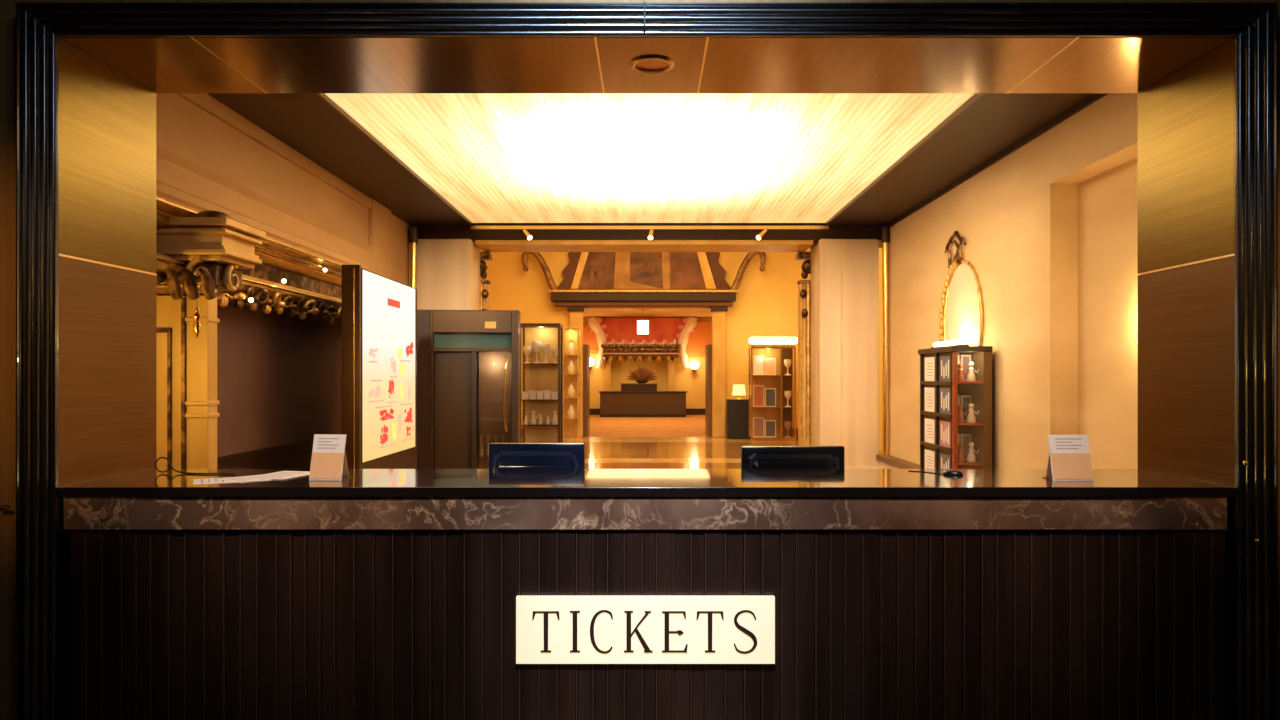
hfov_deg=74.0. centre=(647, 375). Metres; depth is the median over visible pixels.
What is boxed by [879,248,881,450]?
trim
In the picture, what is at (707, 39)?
trim
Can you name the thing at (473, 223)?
wall
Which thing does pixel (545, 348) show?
glass goblet
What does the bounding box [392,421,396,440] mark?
picture
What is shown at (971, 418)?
figurine
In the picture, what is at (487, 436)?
door handle
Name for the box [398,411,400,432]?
picture
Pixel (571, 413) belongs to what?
ceramic vase
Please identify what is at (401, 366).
picture
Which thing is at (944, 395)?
print
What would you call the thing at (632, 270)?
painting
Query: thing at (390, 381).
picture
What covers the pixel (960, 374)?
figurine
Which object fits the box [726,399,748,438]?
pedestal
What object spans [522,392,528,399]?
gift box
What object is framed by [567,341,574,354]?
ceramic vase
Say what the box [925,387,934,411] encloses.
leaflet
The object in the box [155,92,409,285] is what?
wall
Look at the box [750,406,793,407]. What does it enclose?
shelf
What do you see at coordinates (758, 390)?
framed picture
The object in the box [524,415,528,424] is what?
figurine
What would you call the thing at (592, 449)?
floor
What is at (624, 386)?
planter
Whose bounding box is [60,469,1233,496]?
countertop
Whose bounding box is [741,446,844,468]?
monitor
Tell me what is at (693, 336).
wall
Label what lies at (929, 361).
leaflet
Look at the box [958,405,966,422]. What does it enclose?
figurine
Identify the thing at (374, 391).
picture
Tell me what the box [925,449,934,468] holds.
leaflet
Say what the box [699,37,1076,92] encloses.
trim
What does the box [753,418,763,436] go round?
framed picture
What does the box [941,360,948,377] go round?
print
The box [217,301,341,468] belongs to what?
panel
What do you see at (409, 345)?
picture
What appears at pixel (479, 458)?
shelf
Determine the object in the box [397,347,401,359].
picture
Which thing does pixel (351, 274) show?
screen
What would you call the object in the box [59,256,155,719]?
wall panel
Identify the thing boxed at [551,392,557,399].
gift box
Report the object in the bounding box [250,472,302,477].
paper
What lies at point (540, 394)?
gift box
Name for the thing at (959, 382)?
shelf
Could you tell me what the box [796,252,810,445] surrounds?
pilaster
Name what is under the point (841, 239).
trim
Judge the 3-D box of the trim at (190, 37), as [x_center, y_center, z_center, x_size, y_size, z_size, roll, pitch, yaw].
[-1.860,-1.385,3.806,0.009,0.011,0.688,0,0,0]
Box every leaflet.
[925,357,934,380]
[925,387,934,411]
[925,418,934,443]
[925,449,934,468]
[940,356,950,380]
[940,388,950,413]
[940,421,950,447]
[940,453,950,468]
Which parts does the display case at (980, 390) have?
post, rack rail, rack rail, rack rail, post, panel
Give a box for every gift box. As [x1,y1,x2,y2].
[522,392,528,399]
[529,390,536,399]
[537,391,543,399]
[544,390,550,399]
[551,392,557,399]
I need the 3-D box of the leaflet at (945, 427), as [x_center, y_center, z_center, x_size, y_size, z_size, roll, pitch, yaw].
[2.784,0.542,7.959,0.010,0.235,0.280,0,0,0]
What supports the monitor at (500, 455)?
on the desk
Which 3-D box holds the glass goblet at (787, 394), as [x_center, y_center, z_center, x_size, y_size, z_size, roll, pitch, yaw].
[3.313,0.543,20.150,0.176,0.374,0.176,0,0,0]
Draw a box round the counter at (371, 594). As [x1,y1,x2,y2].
[60,469,1233,719]
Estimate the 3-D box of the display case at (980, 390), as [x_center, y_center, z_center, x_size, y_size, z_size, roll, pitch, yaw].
[2.935,0.640,8.180,0.360,1.820,1.000,0,0,0]
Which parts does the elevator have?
panel, post, door, panel, transom rail, transom glass, name plate, panel, handle, post, panel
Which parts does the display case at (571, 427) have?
post, post, panel, post, post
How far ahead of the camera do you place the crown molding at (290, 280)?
6.64 m
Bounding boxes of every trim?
[16,3,1277,719]
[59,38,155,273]
[59,254,156,274]
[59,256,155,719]
[60,37,264,92]
[156,146,373,271]
[176,93,370,208]
[190,37,267,93]
[193,37,602,92]
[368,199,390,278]
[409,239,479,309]
[410,224,885,247]
[470,226,828,228]
[475,240,812,251]
[590,409,704,414]
[594,37,604,93]
[597,37,706,92]
[644,2,645,33]
[697,37,708,93]
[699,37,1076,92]
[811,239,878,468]
[841,239,842,445]
[876,454,919,468]
[878,461,899,468]
[886,93,1108,226]
[1006,37,1078,93]
[1009,37,1232,92]
[1137,254,1234,274]
[1138,37,1234,273]
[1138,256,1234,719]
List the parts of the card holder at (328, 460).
leg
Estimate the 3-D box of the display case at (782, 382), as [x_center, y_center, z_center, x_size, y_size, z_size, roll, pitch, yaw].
[2.953,0.420,20.248,1.059,2.260,0.504,0,0,0]
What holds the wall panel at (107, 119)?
attached to the wall at (7, 7)
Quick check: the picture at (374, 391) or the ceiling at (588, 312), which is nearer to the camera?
the picture at (374, 391)
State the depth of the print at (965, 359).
7.96 m
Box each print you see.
[926,363,932,375]
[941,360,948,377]
[941,392,948,410]
[941,425,948,443]
[941,457,948,468]
[963,357,968,378]
[963,397,968,419]
[963,436,968,457]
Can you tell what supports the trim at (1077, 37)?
attached to the wall at (7, 7)
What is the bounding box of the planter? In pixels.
[620,383,657,390]
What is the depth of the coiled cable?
3.94 m
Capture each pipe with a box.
[409,227,417,288]
[881,227,889,454]
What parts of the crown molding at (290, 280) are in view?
bed mould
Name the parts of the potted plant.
pot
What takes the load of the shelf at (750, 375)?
attached to the display case at (782, 382)
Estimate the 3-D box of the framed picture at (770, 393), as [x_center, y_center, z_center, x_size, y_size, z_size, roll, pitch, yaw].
[2.904,0.511,20.178,0.260,0.437,0.063,0,0,0]
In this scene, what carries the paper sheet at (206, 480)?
on the counter at (371, 594)
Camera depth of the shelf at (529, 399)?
14.04 m
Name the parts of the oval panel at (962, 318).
frame, panel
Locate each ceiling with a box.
[207,93,1093,225]
[583,309,711,316]
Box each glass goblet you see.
[523,346,530,362]
[532,341,541,362]
[541,344,549,362]
[552,349,557,362]
[784,359,790,374]
[784,391,790,406]
[784,421,790,436]
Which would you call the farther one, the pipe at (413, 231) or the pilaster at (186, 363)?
the pipe at (413, 231)
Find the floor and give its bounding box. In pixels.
[521,415,881,468]
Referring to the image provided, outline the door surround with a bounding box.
[522,252,765,436]
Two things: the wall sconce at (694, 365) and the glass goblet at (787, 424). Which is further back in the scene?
the wall sconce at (694, 365)
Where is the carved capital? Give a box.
[156,210,265,299]
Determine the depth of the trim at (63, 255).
3.76 m
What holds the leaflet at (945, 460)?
on the display case at (980, 390)
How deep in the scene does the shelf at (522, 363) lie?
14.04 m
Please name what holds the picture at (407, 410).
on the menu board
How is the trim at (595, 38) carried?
attached to the wall at (7, 7)
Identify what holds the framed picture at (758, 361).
on the display case at (782, 382)
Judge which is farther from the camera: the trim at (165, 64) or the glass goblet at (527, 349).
the glass goblet at (527, 349)
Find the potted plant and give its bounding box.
[627,366,656,382]
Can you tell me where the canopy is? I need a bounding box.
[601,344,680,361]
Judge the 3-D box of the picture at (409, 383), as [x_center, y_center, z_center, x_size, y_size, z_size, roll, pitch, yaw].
[-2.318,0.145,8.257,0.002,0.183,0.096,0,0,0]
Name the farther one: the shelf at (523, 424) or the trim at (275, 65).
the shelf at (523, 424)
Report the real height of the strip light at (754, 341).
0.210 m
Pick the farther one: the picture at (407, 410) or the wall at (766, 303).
the wall at (766, 303)
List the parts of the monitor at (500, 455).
vent panel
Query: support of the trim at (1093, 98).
attached to the wall at (1019, 229)
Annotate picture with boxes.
[368,385,381,397]
[369,348,377,357]
[379,408,393,420]
[380,425,387,444]
[388,379,393,397]
[390,357,395,372]
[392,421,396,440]
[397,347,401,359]
[398,363,405,376]
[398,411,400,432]
[400,382,403,399]
[404,407,411,422]
[406,342,412,356]
[408,382,410,399]
[753,356,763,374]
[753,385,763,406]
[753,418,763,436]
[765,358,775,374]
[765,388,775,406]
[765,420,775,436]
[960,355,970,380]
[960,395,970,421]
[960,434,970,459]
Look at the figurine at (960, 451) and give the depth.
7.80 m
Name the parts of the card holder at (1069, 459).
leg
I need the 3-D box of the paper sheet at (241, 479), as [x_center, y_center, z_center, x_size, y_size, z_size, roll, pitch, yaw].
[-1.717,0.451,3.780,0.210,0.001,0.296,0,0,37]
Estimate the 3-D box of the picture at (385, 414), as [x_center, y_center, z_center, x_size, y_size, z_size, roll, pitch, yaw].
[-2.318,0.342,7.547,0.002,0.104,0.432,0,0,0]
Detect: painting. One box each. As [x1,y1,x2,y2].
[578,252,615,288]
[614,252,661,288]
[630,252,662,288]
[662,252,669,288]
[669,252,705,288]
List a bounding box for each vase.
[478,435,483,456]
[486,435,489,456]
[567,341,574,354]
[567,360,574,373]
[567,383,574,396]
[567,404,574,418]
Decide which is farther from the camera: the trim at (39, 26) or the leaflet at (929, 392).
the leaflet at (929, 392)
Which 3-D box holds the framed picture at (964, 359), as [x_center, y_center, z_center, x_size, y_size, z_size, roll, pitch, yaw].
[2.978,-0.075,7.989,0.100,0.250,0.063,0,0,0]
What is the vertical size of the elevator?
2.330 m
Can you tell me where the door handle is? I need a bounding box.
[0,504,9,510]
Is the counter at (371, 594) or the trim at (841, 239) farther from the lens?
the trim at (841, 239)
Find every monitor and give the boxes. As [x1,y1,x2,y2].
[488,443,584,468]
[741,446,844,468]
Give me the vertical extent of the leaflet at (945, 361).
0.235 m
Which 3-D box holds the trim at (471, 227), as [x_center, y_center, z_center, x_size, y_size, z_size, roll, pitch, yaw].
[0.020,-1.972,11.303,4.760,0.045,0.035,0,0,0]
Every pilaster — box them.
[156,295,219,468]
[480,252,491,309]
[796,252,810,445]
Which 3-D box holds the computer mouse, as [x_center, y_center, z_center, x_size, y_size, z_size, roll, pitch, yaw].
[1.330,0.440,3.951,0.258,0.026,0.055,0,0,36]
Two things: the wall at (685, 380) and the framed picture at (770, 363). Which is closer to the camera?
the framed picture at (770, 363)
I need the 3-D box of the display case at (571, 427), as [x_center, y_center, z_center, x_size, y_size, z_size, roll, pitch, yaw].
[-1.805,0.210,20.000,0.396,2.680,0.400,0,0,0]
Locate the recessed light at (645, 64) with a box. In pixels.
[630,56,673,73]
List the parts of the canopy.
cornice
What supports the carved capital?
on the pilaster at (186, 363)
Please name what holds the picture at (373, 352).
on the menu board
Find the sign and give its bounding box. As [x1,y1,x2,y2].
[516,595,774,663]
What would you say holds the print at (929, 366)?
attached to the leaflet at (929, 361)
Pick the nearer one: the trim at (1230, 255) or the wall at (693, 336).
the trim at (1230, 255)
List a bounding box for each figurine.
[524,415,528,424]
[530,410,537,424]
[538,414,543,424]
[551,410,557,424]
[958,364,966,380]
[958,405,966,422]
[958,444,966,461]
[967,362,978,380]
[967,403,978,422]
[967,442,978,461]
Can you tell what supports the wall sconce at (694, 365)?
attached to the wall at (685, 380)
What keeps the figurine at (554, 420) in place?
on the display case at (541, 376)
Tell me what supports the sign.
attached to the counter at (371, 594)
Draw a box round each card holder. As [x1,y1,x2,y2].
[309,434,351,479]
[1042,435,1092,480]
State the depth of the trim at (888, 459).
10.46 m
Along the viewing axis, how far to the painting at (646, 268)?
21.50 m
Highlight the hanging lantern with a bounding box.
[637,320,648,334]
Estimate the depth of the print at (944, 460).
7.96 m
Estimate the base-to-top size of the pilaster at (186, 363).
2.070 m
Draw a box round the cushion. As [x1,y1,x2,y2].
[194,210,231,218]
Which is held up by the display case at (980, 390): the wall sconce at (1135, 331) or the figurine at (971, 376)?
the figurine at (971, 376)
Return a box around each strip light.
[749,337,796,345]
[931,339,968,347]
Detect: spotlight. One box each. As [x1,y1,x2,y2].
[522,229,532,239]
[648,229,653,239]
[756,229,766,239]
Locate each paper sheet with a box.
[193,477,270,484]
[220,474,300,482]
[246,471,309,479]
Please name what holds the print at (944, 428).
attached to the leaflet at (945, 427)
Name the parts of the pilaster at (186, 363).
panel moulding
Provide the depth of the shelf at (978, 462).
7.71 m
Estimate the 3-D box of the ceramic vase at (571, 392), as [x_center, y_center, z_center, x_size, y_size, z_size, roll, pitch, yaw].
[-1.805,0.335,19.980,0.180,0.330,0.180,0,0,0]
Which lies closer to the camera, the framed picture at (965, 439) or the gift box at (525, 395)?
the framed picture at (965, 439)
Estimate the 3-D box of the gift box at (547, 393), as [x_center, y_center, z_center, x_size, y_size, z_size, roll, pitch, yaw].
[-1.670,0.315,14.120,0.111,0.150,0.086,0,0,0]
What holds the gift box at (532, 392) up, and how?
on the display case at (541, 376)
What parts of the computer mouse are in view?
cord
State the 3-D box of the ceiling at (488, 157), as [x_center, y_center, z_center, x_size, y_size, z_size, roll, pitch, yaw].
[0.000,-2.022,7.725,12.000,0.056,7.150,0,0,0]
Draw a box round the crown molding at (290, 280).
[156,197,341,324]
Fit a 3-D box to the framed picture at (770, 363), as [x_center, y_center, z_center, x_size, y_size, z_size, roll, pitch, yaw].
[2.904,-0.220,20.178,0.260,0.399,0.063,0,0,0]
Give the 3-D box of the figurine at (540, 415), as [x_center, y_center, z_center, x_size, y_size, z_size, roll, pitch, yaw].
[-1.784,0.723,14.160,0.101,0.173,0.077,0,0,0]
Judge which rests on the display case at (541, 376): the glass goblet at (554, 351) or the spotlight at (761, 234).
the glass goblet at (554, 351)
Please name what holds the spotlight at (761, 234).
attached to the wall at (473, 223)
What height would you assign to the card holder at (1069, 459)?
0.195 m
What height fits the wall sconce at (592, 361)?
0.520 m
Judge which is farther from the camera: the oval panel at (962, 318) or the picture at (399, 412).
the oval panel at (962, 318)
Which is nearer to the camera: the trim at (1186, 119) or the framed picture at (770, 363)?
the trim at (1186, 119)
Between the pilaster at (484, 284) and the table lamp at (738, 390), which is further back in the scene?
the table lamp at (738, 390)
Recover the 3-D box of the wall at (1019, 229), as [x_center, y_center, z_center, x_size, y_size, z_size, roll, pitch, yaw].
[3.330,-0.225,7.725,0.300,3.550,7.150,0,0,0]
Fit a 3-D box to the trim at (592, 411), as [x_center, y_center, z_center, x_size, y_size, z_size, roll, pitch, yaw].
[0.000,1.425,33.870,8.000,0.250,0.060,0,0,0]
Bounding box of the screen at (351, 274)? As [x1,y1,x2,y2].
[342,265,416,468]
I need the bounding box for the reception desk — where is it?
[599,391,686,416]
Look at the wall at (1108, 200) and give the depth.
6.28 m
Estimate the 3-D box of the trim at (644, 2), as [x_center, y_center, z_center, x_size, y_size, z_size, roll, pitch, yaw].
[-0.013,-1.427,3.388,0.006,0.091,0.085,0,0,0]
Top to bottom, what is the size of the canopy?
0.695 m
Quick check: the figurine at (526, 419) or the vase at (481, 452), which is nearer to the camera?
the vase at (481, 452)
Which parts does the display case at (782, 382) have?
post, post, panel, post, panel, post, post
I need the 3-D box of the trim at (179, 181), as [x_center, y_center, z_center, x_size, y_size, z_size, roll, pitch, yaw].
[-3.127,-1.275,6.875,0.075,0.410,5.450,0,0,0]
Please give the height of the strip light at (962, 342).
0.067 m
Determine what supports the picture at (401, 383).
attached to the menu board
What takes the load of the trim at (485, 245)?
attached to the wall at (473, 223)
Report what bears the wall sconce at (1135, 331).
attached to the wall at (1108, 200)
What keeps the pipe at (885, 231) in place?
on the floor
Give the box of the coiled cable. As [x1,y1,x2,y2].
[155,457,235,474]
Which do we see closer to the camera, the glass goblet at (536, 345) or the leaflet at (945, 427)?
the leaflet at (945, 427)
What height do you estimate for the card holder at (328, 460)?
0.195 m
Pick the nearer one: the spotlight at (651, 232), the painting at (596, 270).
the spotlight at (651, 232)
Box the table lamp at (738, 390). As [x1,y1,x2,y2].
[732,385,745,398]
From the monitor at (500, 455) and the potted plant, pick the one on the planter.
the potted plant
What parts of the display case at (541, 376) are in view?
post, post, post, post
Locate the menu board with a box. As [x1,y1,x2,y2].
[361,268,414,463]
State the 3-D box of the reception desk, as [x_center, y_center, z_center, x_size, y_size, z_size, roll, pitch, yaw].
[-0.188,1.065,32.450,3.338,0.970,1.000,0,0,0]
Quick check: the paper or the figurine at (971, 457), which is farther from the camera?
the figurine at (971, 457)
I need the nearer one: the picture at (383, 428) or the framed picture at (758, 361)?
the picture at (383, 428)
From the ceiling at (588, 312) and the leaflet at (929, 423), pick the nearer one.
the leaflet at (929, 423)
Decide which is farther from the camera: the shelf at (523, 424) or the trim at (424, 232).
the shelf at (523, 424)
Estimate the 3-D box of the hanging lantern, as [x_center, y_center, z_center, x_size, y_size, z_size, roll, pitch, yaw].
[-0.176,-1.899,30.000,0.440,0.903,0.440,0,0,0]
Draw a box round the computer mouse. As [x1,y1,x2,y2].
[908,469,962,474]
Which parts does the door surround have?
door, door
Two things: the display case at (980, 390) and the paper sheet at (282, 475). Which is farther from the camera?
the display case at (980, 390)
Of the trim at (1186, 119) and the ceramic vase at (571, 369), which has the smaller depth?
the trim at (1186, 119)
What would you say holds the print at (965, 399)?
attached to the framed picture at (965, 400)
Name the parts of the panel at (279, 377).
panel, rail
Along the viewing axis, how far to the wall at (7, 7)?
3.46 m
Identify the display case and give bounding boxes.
[520,323,562,442]
[563,328,579,442]
[748,346,795,441]
[918,346,992,468]
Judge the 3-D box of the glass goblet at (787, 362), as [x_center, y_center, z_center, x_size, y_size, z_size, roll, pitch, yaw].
[3.313,-0.207,20.150,0.176,0.374,0.176,0,0,0]
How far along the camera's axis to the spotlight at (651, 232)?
11.18 m
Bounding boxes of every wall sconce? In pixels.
[590,358,594,369]
[689,361,698,373]
[1133,329,1137,344]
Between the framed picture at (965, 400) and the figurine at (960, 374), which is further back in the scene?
the framed picture at (965, 400)
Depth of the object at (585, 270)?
21.50 m
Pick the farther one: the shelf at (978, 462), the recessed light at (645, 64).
the shelf at (978, 462)
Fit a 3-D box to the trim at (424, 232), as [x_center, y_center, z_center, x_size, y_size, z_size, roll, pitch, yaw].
[0.000,-1.915,11.650,12.000,0.210,0.700,0,0,0]
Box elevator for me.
[417,310,519,468]
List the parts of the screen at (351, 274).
edge post, panel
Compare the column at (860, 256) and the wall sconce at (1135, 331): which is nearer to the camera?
the wall sconce at (1135, 331)
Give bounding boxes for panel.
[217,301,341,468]
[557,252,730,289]
[938,231,982,345]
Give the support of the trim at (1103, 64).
attached to the wall at (7, 7)
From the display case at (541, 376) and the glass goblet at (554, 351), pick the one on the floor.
the display case at (541, 376)
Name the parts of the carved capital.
neck moulding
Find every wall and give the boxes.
[0,0,1279,719]
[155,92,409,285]
[473,223,824,223]
[480,248,810,436]
[583,317,711,390]
[583,317,711,408]
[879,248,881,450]
[889,92,1138,468]
[1078,157,1137,468]
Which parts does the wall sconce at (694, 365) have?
globe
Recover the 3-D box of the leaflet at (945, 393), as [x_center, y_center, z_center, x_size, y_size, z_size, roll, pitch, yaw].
[2.784,0.232,7.959,0.010,0.235,0.280,0,0,0]
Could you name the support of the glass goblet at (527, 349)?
on the display case at (541, 376)
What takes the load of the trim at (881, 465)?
attached to the wall at (1019, 229)
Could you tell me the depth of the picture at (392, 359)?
7.73 m
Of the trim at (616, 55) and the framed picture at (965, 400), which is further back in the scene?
the framed picture at (965, 400)
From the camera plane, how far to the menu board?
7.51 m
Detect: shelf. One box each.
[478,456,487,459]
[522,363,557,364]
[522,399,557,400]
[522,424,557,425]
[750,375,793,375]
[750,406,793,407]
[958,381,982,383]
[958,422,982,425]
[958,460,982,464]
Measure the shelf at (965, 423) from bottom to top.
0.020 m
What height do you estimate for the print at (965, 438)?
0.210 m
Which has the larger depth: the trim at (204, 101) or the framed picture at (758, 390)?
the framed picture at (758, 390)
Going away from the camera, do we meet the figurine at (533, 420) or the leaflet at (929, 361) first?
the leaflet at (929, 361)
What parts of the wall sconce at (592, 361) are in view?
globe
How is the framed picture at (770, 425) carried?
on the display case at (782, 382)

